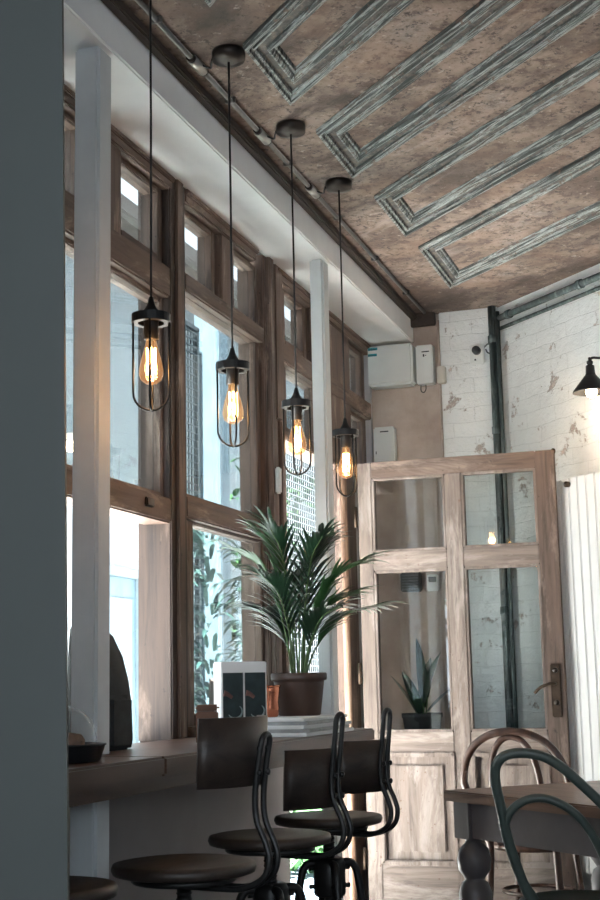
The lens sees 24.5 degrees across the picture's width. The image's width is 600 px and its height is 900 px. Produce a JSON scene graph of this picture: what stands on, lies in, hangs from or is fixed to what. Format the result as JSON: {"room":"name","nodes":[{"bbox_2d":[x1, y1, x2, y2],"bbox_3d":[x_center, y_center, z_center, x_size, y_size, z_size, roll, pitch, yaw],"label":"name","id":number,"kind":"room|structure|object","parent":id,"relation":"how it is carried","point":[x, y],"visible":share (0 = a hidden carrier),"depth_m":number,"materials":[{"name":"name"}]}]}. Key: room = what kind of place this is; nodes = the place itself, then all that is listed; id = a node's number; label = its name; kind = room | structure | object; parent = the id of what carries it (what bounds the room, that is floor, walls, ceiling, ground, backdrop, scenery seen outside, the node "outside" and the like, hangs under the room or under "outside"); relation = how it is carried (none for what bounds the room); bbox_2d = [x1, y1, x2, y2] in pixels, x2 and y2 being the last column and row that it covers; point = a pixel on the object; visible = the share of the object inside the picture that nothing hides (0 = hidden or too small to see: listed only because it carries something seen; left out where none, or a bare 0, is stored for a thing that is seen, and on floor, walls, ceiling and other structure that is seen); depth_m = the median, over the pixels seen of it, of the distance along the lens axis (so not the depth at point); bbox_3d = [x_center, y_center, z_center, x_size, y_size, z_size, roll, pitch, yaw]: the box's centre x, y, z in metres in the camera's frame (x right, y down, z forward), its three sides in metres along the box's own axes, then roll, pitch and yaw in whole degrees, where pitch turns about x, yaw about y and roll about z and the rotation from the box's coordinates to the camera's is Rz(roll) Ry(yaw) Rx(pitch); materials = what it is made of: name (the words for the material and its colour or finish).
{"room":"cafe","nodes":[
{"label":"cafe","id":0,"kind":"room"},
{"bbox_2d":[0,0,68,899],"bbox_3d":[-0.727,0.086,2.732,0.652,3.080,0.040,-4,-10,18],"label":"wall","id":1,"kind":"structure","parent":0,"point":[34,761],"depth_m":2.65,"materials":[{"name":"grey paint"}]},
{"bbox_2d":[69,742,290,899],"bbox_3d":[-0.437,1.464,4.590,0.120,0.975,2.190,-4,-10,18],"label":"wall","id":2,"kind":"structure","parent":0,"point":[181,819],"depth_m":4.59,"materials":[{"name":"paint"}]},
{"bbox_2d":[70,46,110,878],"bbox_3d":[-0.557,0.316,3.681,0.077,2.937,0.087,-4,-10,18],"label":"column","id":3,"kind":"structure","parent":2,"relation":"attached to","point":[90,626],"depth_m":3.71,"materials":[{"name":"white paint"}]},
{"bbox_2d":[138,179,187,741],"bbox_3d":[-0.472,0.006,4.798,0.136,1.970,0.140,-4,-10,18],"label":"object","id":4,"kind":"structure","parent":2,"relation":"on","point":[162,548],"depth_m":4.69,"materials":[{"name":"white paint"}]},
{"bbox_2d":[69,728,373,806],"bbox_3d":[-0.365,0.909,4.004,0.448,0.100,2.815,-4,-10,18],"label":"countertop","id":5,"kind":"structure","parent":2,"relation":"attached to","point":[144,767],"depth_m":3.48,"materials":[{"name":"brown wood"}]},
{"bbox_2d":[68,742,106,763],"bbox_3d":[-0.562,0.710,3.236,0.216,0.042,0.216,-4,-10,18],"label":"bowl","id":6,"kind":"object","parent":5,"relation":"on","point":[90,752],"visible":0.33,"depth_m":3.17,"materials":[{"name":"black ceramic"}]},
{"bbox_2d":[68,732,84,744],"bbox_3d":[-0.563,0.692,3.239,0.116,0.058,0.116,-4,-10,18],"label":"cake","id":7,"kind":"object","parent":6,"relation":"on","point":[73,738],"visible":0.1,"depth_m":3.21,"materials":[{"name":"brown food"}]},
{"bbox_2d":[68,628,132,750],"bbox_3d":[-0.553,0.643,3.853,0.132,0.381,0.166,-5,-10,22],"label":"backpack","id":8,"kind":"object","parent":5,"relation":"on","point":[120,702],"visible":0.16,"depth_m":3.82,"materials":[{"name":"black fabric"}]},
{"bbox_2d":[195,704,218,742],"bbox_3d":[-0.278,0.821,4.136,0.072,0.115,0.056,-1,-10,-2],"label":"wooden box","id":9,"kind":"object","parent":5,"relation":"on","point":[206,710],"visible":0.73,"depth_m":4.12,"materials":[{"name":"brown wood"}]},
{"bbox_2d":[214,661,266,717],"bbox_3d":[-0.190,0.806,4.446,0.158,0.245,0.081,3,-11,-23],"label":"stand","id":10,"kind":"object","parent":5,"relation":"on","point":[240,688],"visible":0.73,"depth_m":4.42,"materials":[{"name":"white paper"}]},
{"bbox_2d":[223,673,242,717],"bbox_3d":[-0.213,0.801,4.404,0.068,0.180,0.003,3,-11,-23],"label":"photograph","id":11,"kind":"object","parent":10,"relation":"attached to","point":[232,682],"depth_m":4.41},
{"bbox_2d":[245,672,265,716],"bbox_3d":[-0.143,0.805,4.433,0.070,0.180,0.003,3,-11,-23],"label":"photograph","id":12,"kind":"object","parent":10,"relation":"attached to","point":[255,682],"depth_m":4.44},
{"bbox_2d":[271,727,353,736],"bbox_3d":[-0.032,0.983,4.812,0.300,0.011,0.568,-4,-10,18],"label":"magazine","id":13,"kind":"object","parent":5,"relation":"on","point":[347,728],"visible":0.42,"depth_m":4.54,"materials":[{"name":"white paper"}]},
{"bbox_2d":[267,724,349,732],"bbox_3d":[-0.032,0.972,4.822,0.290,0.011,0.525,-4,-10,16],"label":"magazine","id":14,"kind":"object","parent":13,"relation":"on","point":[309,730],"visible":0.45,"depth_m":4.57,"materials":[{"name":"grey paper"}]},
{"bbox_2d":[268,721,351,729],"bbox_3d":[-0.037,0.960,4.817,0.290,0.011,0.540,-4,-10,19],"label":"magazine","id":15,"kind":"object","parent":14,"relation":"on","point":[346,722],"visible":0.42,"depth_m":4.56,"materials":[{"name":"white paper"}]},
{"bbox_2d":[268,718,345,725],"bbox_3d":[-0.036,0.949,4.827,0.280,0.011,0.511,-4,-10,16],"label":"magazine","id":16,"kind":"object","parent":15,"relation":"on","point":[325,720],"visible":0.44,"depth_m":4.58,"materials":[{"name":"grey paper"}]},
{"bbox_2d":[268,714,347,721],"bbox_3d":[-0.041,0.936,4.822,0.285,0.011,0.525,-4,-10,17],"label":"magazine","id":17,"kind":"object","parent":16,"relation":"on","point":[321,716],"visible":0.55,"depth_m":4.63,"materials":[{"name":"white paper"}]},
{"bbox_2d":[267,685,280,716],"bbox_3d":[-0.106,0.872,4.796,0.082,0.108,0.082,-4,-10,18],"label":"copper cup","id":18,"kind":"object","parent":17,"relation":"on","point":[273,691],"visible":0.6,"depth_m":4.77,"materials":[{"name":"orange metal"}]},
{"bbox_2d":[209,505,406,715],"bbox_3d":[0.006,0.586,5.005,0.738,0.738,0.702,-4,-10,18],"label":"potted palm","id":19,"kind":"object","parent":17,"relation":"on","point":[301,694],"visible":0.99,"depth_m":4.93,"materials":[{"name":"plant"}]},
{"bbox_2d":[271,672,326,715],"bbox_3d":[-0.003,0.875,4.953,0.202,0.150,0.202,-4,-10,18],"label":"pot","id":20,"kind":"object","parent":19,"relation":"attached to","point":[301,694],"depth_m":4.88,"materials":[{"name":"brown ceramic"}]},
{"bbox_2d":[237,255,289,684],"bbox_3d":[-0.137,0.165,5.766,0.165,1.970,0.215,-4,-10,18],"label":"trim","id":21,"kind":"structure","parent":2,"relation":"on","point":[269,278],"depth_m":5.74,"materials":[{"name":"brown wood"}]},
{"bbox_2d":[275,467,281,493],"bbox_3d":[-0.089,0.125,5.691,0.022,0.110,0.030,-4,-10,18],"label":"switch","id":22,"kind":"object","parent":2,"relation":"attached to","point":[278,471],"depth_m":5.68,"materials":[{"name":"white plastic"}]},
{"bbox_2d":[257,252,373,899],"bbox_3d":[-1.013,0.153,3.092,0.120,3.080,8.820,-4,-10,18],"label":"wall window","id":23,"kind":"structure","parent":2,"relation":"in","point":[367,389],"depth_m":7.00,"materials":[{"name":"brown wood"}]},
{"bbox_2d":[64,84,174,524],"bbox_3d":[-0.638,-0.083,4.281,0.126,1.980,1.010,-4,-10,18],"label":"window","id":24,"kind":"structure","parent":23,"relation":"attached to","point":[130,258],"depth_m":4.60,"materials":[{"name":"brown wood"}]},
{"bbox_2d":[184,188,266,737],"bbox_3d":[-0.297,0.085,5.308,0.130,1.980,0.950,-4,-10,18],"label":"window","id":25,"kind":"structure","parent":23,"relation":"attached to","point":[208,298],"depth_m":5.37,"materials":[{"name":"brown wood"}]},
{"bbox_2d":[278,267,371,899],"bbox_3d":[0.112,0.766,6.452,0.136,2.955,1.530,-4,-10,18],"label":"window","id":26,"kind":"structure","parent":23,"relation":"attached to","point":[358,410],"depth_m":6.67,"materials":[{"name":"brown wood"}]},
{"bbox_2d":[64,0,413,346],"bbox_3d":[-0.228,-0.987,5.231,0.240,0.144,4.630,-4,-10,18],"label":"beam","id":27,"kind":"structure","parent":0,"point":[188,142],"depth_m":4.87,"materials":[{"name":"white paint"}]},
{"bbox_2d":[121,0,599,313],"bbox_3d":[0.775,-1.552,2.833,3.920,0.120,8.920,-4,-10,18],"label":"ceiling","id":28,"kind":"structure","parent":0,"point":[199,27],"depth_m":4.83,"materials":[{"name":"paint"}]},
{"bbox_2d":[131,0,170,411],"bbox_3d":[-0.389,-0.708,3.602,0.104,1.238,0.104,-4,-10,18],"label":"pendant lamp","id":29,"kind":"object","parent":28,"relation":"hanging from","point":[151,319],"visible":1,"depth_m":3.52,"materials":[{"name":"brown metal"}]},
{"bbox_2d":[143,297,158,340],"bbox_3d":[-0.382,-0.339,3.540,0.044,0.115,0.044,-4,-10,18],"label":"socket","id":30,"kind":"object","parent":29,"relation":"attached to","point":[150,305],"depth_m":3.52,"materials":[{"name":"black metal"}]},
{"bbox_2d":[204,0,216,6],"bbox_3d":[0.566,-1.618,1.994,0.330,0.024,4.290,4,-11,-27],"label":"trim","id":31,"kind":"structure","parent":28,"relation":"attached to","point":[210,3],"depth_m":3.90,"materials":[{"name":"paint"}]},
{"bbox_2d":[212,44,249,447],"bbox_3d":[-0.208,-0.618,4.151,0.104,1.238,0.104,-2,-10,6],"label":"pendant lamp","id":32,"kind":"object","parent":28,"relation":"hanging from","point":[228,56],"visible":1,"depth_m":4.10,"materials":[{"name":"brown metal"}]},
{"bbox_2d":[226,347,238,385],"bbox_3d":[-0.200,-0.250,4.088,0.044,0.115,0.044,-2,-10,6],"label":"socket","id":33,"kind":"object","parent":32,"relation":"attached to","point":[230,372],"depth_m":4.07,"materials":[{"name":"black metal"}]},
{"bbox_2d":[101,0,416,319],"bbox_3d":[-0.099,-1.052,5.199,0.035,0.035,4.630,-4,-10,18],"label":"trim","id":34,"kind":"structure","parent":28,"relation":"attached to","point":[118,8],"depth_m":4.84,"materials":[{"name":"brown wood"}]},
{"bbox_2d":[135,0,425,313],"bbox_3d":[-0.025,-1.069,5.140,0.078,0.034,4.500,-4,-10,18],"label":"conduit","id":35,"kind":"object","parent":28,"relation":"attached to","point":[193,60],"visible":0.96,"depth_m":4.84,"materials":[{"name":"metal"}]},
{"bbox_2d":[276,119,311,475],"bbox_3d":[-0.020,-0.525,4.719,0.104,1.238,0.104,-8,-12,35],"label":"pendant lamp","id":36,"kind":"object","parent":28,"relation":"hanging from","point":[290,129],"visible":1,"depth_m":4.67,"materials":[{"name":"brown metal"}]},
{"bbox_2d":[290,387,301,420],"bbox_3d":[-0.012,-0.157,4.656,0.044,0.115,0.044,-8,-12,35],"label":"socket","id":37,"kind":"object","parent":36,"relation":"attached to","point":[297,407],"depth_m":4.63,"materials":[{"name":"black metal"}]},
{"bbox_2d":[243,0,414,105],"bbox_3d":[0.792,-1.506,2.678,0.320,0.024,4.280,4,-11,-27],"label":"trim","id":38,"kind":"structure","parent":28,"relation":"attached to","point":[292,82],"depth_m":4.17,"materials":[{"name":"paint"}]},
{"bbox_2d":[325,177,358,496],"bbox_3d":[0.163,-0.434,5.272,0.104,1.238,0.104,1,-10,-12],"label":"pendant lamp","id":39,"kind":"object","parent":28,"relation":"hanging from","point":[337,185],"visible":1,"depth_m":5.22,"materials":[{"name":"brown metal"}]},
{"bbox_2d":[340,418,350,447],"bbox_3d":[0.171,-0.066,5.209,0.044,0.115,0.044,1,-10,-12],"label":"socket","id":40,"kind":"object","parent":39,"relation":"attached to","point":[345,438],"depth_m":5.19,"materials":[{"name":"black metal"}]},
{"bbox_2d":[316,0,599,177],"bbox_3d":[1.022,-1.395,3.354,0.330,0.024,4.276,4,-11,-27],"label":"trim","id":41,"kind":"structure","parent":28,"relation":"attached to","point":[334,134],"depth_m":4.43,"materials":[{"name":"paint"}]},
{"bbox_2d":[374,50,599,236],"bbox_3d":[1.263,-1.281,4.052,0.360,0.024,4.277,4,-11,-27],"label":"trim","id":42,"kind":"structure","parent":28,"relation":"attached to","point":[390,199],"depth_m":5.08,"materials":[{"name":"paint"}]},
{"bbox_2d":[418,147,599,288],"bbox_3d":[1.516,-1.160,4.792,0.470,0.024,4.366,4,-11,-27],"label":"trim","id":43,"kind":"structure","parent":28,"relation":"attached to","point":[433,250],"depth_m":5.93,"materials":[{"name":"paint"}]},
{"bbox_2d":[372,314,450,728],"bbox_3d":[0.706,0.811,7.160,0.830,3.080,0.120,-4,-10,18],"label":"wall","id":44,"kind":"structure","parent":0,"point":[409,512],"depth_m":7.19,"materials":[{"name":"beige paint"}]},
{"bbox_2d":[373,426,396,461],"bbox_3d":[0.450,-0.013,7.281,0.113,0.215,0.061,-4,-10,18],"label":"meter box","id":45,"kind":"object","parent":44,"relation":"attached to","point":[385,442],"visible":0.72,"depth_m":7.26,"materials":[{"name":"white plastic"}]},
{"bbox_2d":[368,343,416,389],"bbox_3d":[0.488,-0.441,7.317,0.243,0.220,0.102,-4,-10,18],"label":"electrical box","id":46,"kind":"object","parent":44,"relation":"attached to","point":[389,366],"depth_m":7.27,"materials":[{"name":"white plastic"}]},
{"bbox_2d":[400,572,421,591],"bbox_3d":[0.574,0.682,7.131,0.105,0.100,0.053,-4,-10,18],"label":"air vent","id":47,"kind":"object","parent":44,"relation":"attached to","point":[410,582],"visible":1,"depth_m":7.11,"materials":[{"name":"grey metal"}]},
{"bbox_2d":[402,574,417,589],"bbox_3d":[0.566,0.680,7.108,0.085,0.076,0.004,-4,-10,18],"label":"grille","id":48,"kind":"object","parent":47,"relation":"attached to","point":[409,581],"depth_m":7.11,"materials":[{"name":"grey metal"}]},
{"bbox_2d":[416,344,435,392],"bbox_3d":[0.663,-0.425,7.273,0.090,0.250,0.071,-4,-10,18],"label":"box","id":49,"kind":"object","parent":44,"relation":"attached to","point":[425,354],"visible":1,"depth_m":7.25,"materials":[{"name":"white plastic"}]},
{"bbox_2d":[427,574,438,590],"bbox_3d":[0.684,0.683,7.106,0.060,0.085,0.032,-4,-10,18],"label":"thermostat","id":50,"kind":"object","parent":44,"relation":"attached to","point":[432,579],"visible":1,"depth_m":7.09,"materials":[{"name":"white plastic"}]},
{"bbox_2d":[439,307,505,728],"bbox_3d":[0.918,0.782,7.014,0.315,3.079,0.029,-4,-10,18],"label":"brick wall","id":51,"kind":"structure","parent":0,"point":[466,394],"depth_m":7.10,"materials":[{"name":"white brick"}]},
{"bbox_2d":[410,312,435,327],"bbox_3d":[0.547,-0.681,7.344,0.350,0.070,0.029,-4,-10,18],"label":"trim","id":52,"kind":"structure","parent":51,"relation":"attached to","point":[427,319],"depth_m":7.30,"materials":[{"name":"brown wood"}]},
{"bbox_2d":[437,320,446,456],"bbox_3d":[0.744,-0.214,7.192,0.044,0.960,0.047,-4,-10,18],"label":"conduit","id":53,"kind":"object","parent":51,"relation":"attached to","point":[441,370],"visible":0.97,"depth_m":7.21,"materials":[{"name":"beige plastic"}]},
{"bbox_2d":[470,343,488,364],"bbox_3d":[0.943,-0.503,7.170,0.128,0.104,0.054,-4,-10,18],"label":"camera","id":54,"kind":"object","parent":51,"relation":"attached to","point":[477,352],"visible":1,"depth_m":7.18,"materials":[{"name":"white plastic"}]},
{"bbox_2d":[487,306,517,727],"bbox_3d":[1.036,0.763,6.933,0.069,3.065,0.056,-4,-10,18],"label":"drain pipe","id":55,"kind":"object","parent":51,"relation":"attached to","point":[498,429],"visible":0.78,"depth_m":6.99,"materials":[{"name":"black metal"}]},
{"bbox_2d":[498,264,599,889],"bbox_3d":[2.079,0.438,5.143,0.120,3.080,4.257,4,-11,-27],"label":"wall","id":56,"kind":"structure","parent":0,"point":[544,356],"depth_m":6.81,"materials":[{"name":"white brick"}]},
{"bbox_2d":[353,450,576,899],"bbox_3d":[0.741,1.112,6.416,0.977,2.195,0.105,-4,-10,18],"label":"door","id":57,"kind":"structure","parent":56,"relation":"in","point":[416,859],"depth_m":6.42,"materials":[{"name":"brown wood"}]},
{"bbox_2d":[494,272,599,329],"bbox_3d":[1.716,-0.905,5.827,0.048,0.083,3.095,4,-11,-27],"label":"ceiling pipe","id":58,"kind":"object","parent":56,"relation":"attached to","point":[581,283],"visible":1,"depth_m":6.76,"materials":[{"name":"grey metal"}]},
{"bbox_2d":[556,471,599,873],"bbox_3d":[1.370,1.134,6.162,0.146,2.070,0.493,4,-11,-27],"label":"radiator","id":59,"kind":"object","parent":56,"relation":"attached to","point":[578,498],"visible":0.79,"depth_m":6.27,"materials":[{"name":"white metal"}]},
{"bbox_2d":[573,356,599,397],"bbox_3d":[1.358,-0.339,6.209,0.298,0.221,0.166,4,-11,-27],"label":"wall lamp","id":60,"kind":"object","parent":56,"relation":"attached to","point":[589,386],"visible":1,"depth_m":6.15,"materials":[{"name":"black metal"}]},
{"bbox_2d":[585,357,595,374],"bbox_3d":[1.298,-0.370,6.184,0.060,0.095,0.060,4,-11,-27],"label":"socket","id":61,"kind":"object","parent":60,"relation":"attached to","point":[590,369],"depth_m":6.17,"materials":[{"name":"black metal"}]},
{"bbox_3d":[0.838,1.590,2.287,3.920,0.100,8.900,-4,-10,18],"label":"floor","id":62,"kind":"structure","parent":0,"visible":0},
{"bbox_2d":[69,876,118,899],"bbox_3d":[-0.547,1.285,2.849,0.344,0.747,0.344,-4,-10,18],"label":"backless stool","id":63,"kind":"object","parent":62,"relation":"on","point":[80,887],"visible":0.37,"depth_m":2.87,"materials":[{"name":"black leather"}]},
{"bbox_2d":[111,715,280,899],"bbox_3d":[-0.238,1.171,3.210,0.418,1.081,0.343,-7,-11,30],"label":"bar stool","id":64,"kind":"object","parent":62,"relation":"on","point":[235,752],"visible":1,"depth_m":3.16,"materials":[{"name":"brown wood"}]},
{"bbox_2d":[208,711,352,899],"bbox_3d":[-0.045,1.266,3.786,0.418,1.078,0.343,-5,-10,22],"label":"bar stool","id":65,"kind":"object","parent":62,"relation":"on","point":[311,777],"visible":0.89,"depth_m":3.73,"materials":[{"name":"brown wood"}]},
{"bbox_2d":[310,259,343,899],"bbox_3d":[0.110,0.640,5.660,0.060,2.937,0.085,-4,-10,18],"label":"trim","id":66,"kind":"structure","parent":62,"relation":"on","point":[320,339],"depth_m":5.74,"materials":[{"name":"white paint"}]},
{"bbox_2d":[274,707,399,899],"bbox_3d":[0.126,1.353,4.314,0.418,1.078,0.343,-6,-11,27],"label":"bar stool","id":67,"kind":"object","parent":62,"relation":"on","point":[365,766],"visible":0.91,"depth_m":4.26,"materials":[{"name":"metal"}]},
{"bbox_2d":[340,464,357,899],"bbox_3d":[0.226,1.138,6.433,0.034,2.170,0.033,-4,-10,18],"label":"wooden post","id":68,"kind":"object","parent":62,"relation":"on","point":[343,500],"visible":0.69,"depth_m":6.46,"materials":[{"name":"wood"}]},
{"bbox_2d":[444,780,599,899],"bbox_3d":[1.163,1.546,4.623,0.750,0.760,1.300,4,-11,-27],"label":"dining table","id":69,"kind":"object","parent":62,"relation":"on","point":[538,825],"visible":0.91,"depth_m":4.87,"materials":[{"name":"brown wood"}]},
{"bbox_2d":[460,727,583,899],"bbox_3d":[1.002,1.675,5.944,0.498,0.961,0.500,-6,-11,27],"label":"bentwood chair","id":70,"kind":"object","parent":62,"relation":"on","point":[505,734],"visible":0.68,"depth_m":5.84,"materials":[{"name":"brown wood"}]},
{"bbox_2d":[490,748,599,899],"bbox_3d":[0.857,1.403,4.309,0.473,0.954,0.497,-3,-10,10],"label":"bentwood chair","id":71,"kind":"object","parent":62,"relation":"on","point":[505,816],"visible":1,"depth_m":4.18,"materials":[{"name":"green paint"}]},
{"bbox_3d":[0.619,1.868,6.653,0.320,0.830,0.280,-4,-10,18],"label":"plant stand","id":72,"kind":"object","parent":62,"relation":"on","visible":0},
{"bbox_2d":[390,639,449,728],"bbox_3d":[0.605,1.193,6.775,0.282,0.540,0.200,3,-11,-23],"label":"agave plant","id":73,"kind":"object","parent":72,"relation":"on","point":[422,719],"visible":0.84,"depth_m":6.73,"materials":[{"name":"green plant"}]},
{"label":"outside","id":74,"kind":"structure","parent":0,"visible":0},
{"bbox_3d":[-1.491,2.811,8.561,4.480,0.100,16.000,-4,-10,18],"label":"ground","id":75,"kind":"structure","parent":74,"visible":0},
{"bbox_2d":[133,530,242,705],"bbox_3d":[-0.504,1.474,7.814,0.834,2.243,0.831,-4,-10,18],"label":"climbing plant","id":76,"kind":"object","parent":75,"relation":"on","point":[215,607],"visible":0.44,"depth_m":7.85,"materials":[{"name":"green plant"}]},
{"bbox_2d":[65,255,317,712],"bbox_3d":[-1.417,0.761,9.938,0.120,4.400,14.000,-4,-10,18],"label":"wall","id":77,"kind":"structure","parent":75,"relation":"on","point":[123,409],"depth_m":10.31,"materials":[{"name":"brick"}]},
{"bbox_2d":[110,565,139,742],"bbox_3d":[-1.304,1.880,9.729,0.060,2.120,0.820,-4,-10,18],"label":"door","id":78,"kind":"structure","parent":77,"relation":"in","point":[123,581],"depth_m":10.00,"materials":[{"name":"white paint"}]},
{"bbox_2d":[121,193,290,343],"bbox_3d":[-1.311,-1.478,10.270,0.900,0.120,14.000,-4,-10,18],"label":"roof eave","id":79,"kind":"object","parent":77,"relation":"attached to","point":[129,210],"depth_m":10.25,"materials":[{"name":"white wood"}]},
{"bbox_2d":[185,320,200,497],"bbox_3d":[-0.737,-0.275,9.342,0.030,1.183,0.250,-4,-10,18],"label":"metal grille","id":80,"kind":"object","parent":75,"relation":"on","point":[192,328],"depth_m":9.37,"materials":[{"name":"grey metal"}]},
{"bbox_2d":[193,539,201,712],"bbox_3d":[-0.691,1.161,9.149,0.030,1.134,0.144,-4,-10,18],"label":"metal grille","id":81,"kind":"object","parent":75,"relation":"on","point":[198,590],"depth_m":9.18,"materials":[{"name":"metal"}]},
{"bbox_2d":[194,315,231,703],"bbox_3d":[-0.588,0.857,9.413,0.240,4.000,0.260,-4,-10,18],"label":"post","id":82,"kind":"object","parent":75,"relation":"on","point":[213,344],"visible":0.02,"depth_m":9.47,"materials":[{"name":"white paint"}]},
{"bbox_2d":[230,488,239,503],"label":"climbing plant","id":83,"kind":"object","parent":75,"relation":"on","point":[236,491],"depth_m":10.54,"materials":[{"name":"green plant"}]},
{"bbox_2d":[231,548,240,572],"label":"climbing plant","id":84,"kind":"object","parent":75,"relation":"on","point":[233,563],"depth_m":10.36,"materials":[{"name":"green plant"}]},
{"bbox_2d":[231,581,241,613],"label":"climbing plant","id":85,"kind":"object","parent":75,"relation":"on","point":[239,589],"depth_m":10.36,"materials":[{"name":"green plant"}]},
{"bbox_2d":[232,623,241,648],"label":"climbing plant","id":86,"kind":"object","parent":75,"relation":"on","point":[234,629],"depth_m":10.36,"materials":[{"name":"green plant"}]},
{"bbox_2d":[287,509,303,535],"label":"climbing plant","id":87,"kind":"object","parent":75,"relation":"on","point":[295,509],"depth_m":11.31,"materials":[{"name":"green plant"}]},
{"bbox_2d":[286,468,310,493],"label":"climbing plant","id":88,"kind":"object","parent":75,"relation":"on","point":[298,468],"depth_m":11.22,"materials":[{"name":"green plant"}]},
{"bbox_2d":[286,453,315,572],"bbox_3d":[-0.002,0.524,10.769,0.030,0.906,0.724,-4,-10,18],"label":"metal grille","id":89,"kind":"object","parent":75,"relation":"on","point":[298,496],"depth_m":10.78,"materials":[{"name":"white metal"}]},
{"bbox_2d":[289,623,318,672],"bbox_3d":[0.020,1.522,10.600,0.030,0.366,0.721,-4,-10,18],"label":"metal grille","id":90,"kind":"object","parent":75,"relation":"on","point":[315,660],"depth_m":10.80,"materials":[{"name":"white metal"}]},
{"bbox_2d":[289,809,322,899],"bbox_3d":[0.130,2.287,7.940,0.578,0.656,1.253,-4,-10,18],"label":"hedge","id":91,"kind":"object","parent":75,"relation":"on","point":[295,865],"visible":0.06,"depth_m":7.45,"materials":[{"name":"green plant"}]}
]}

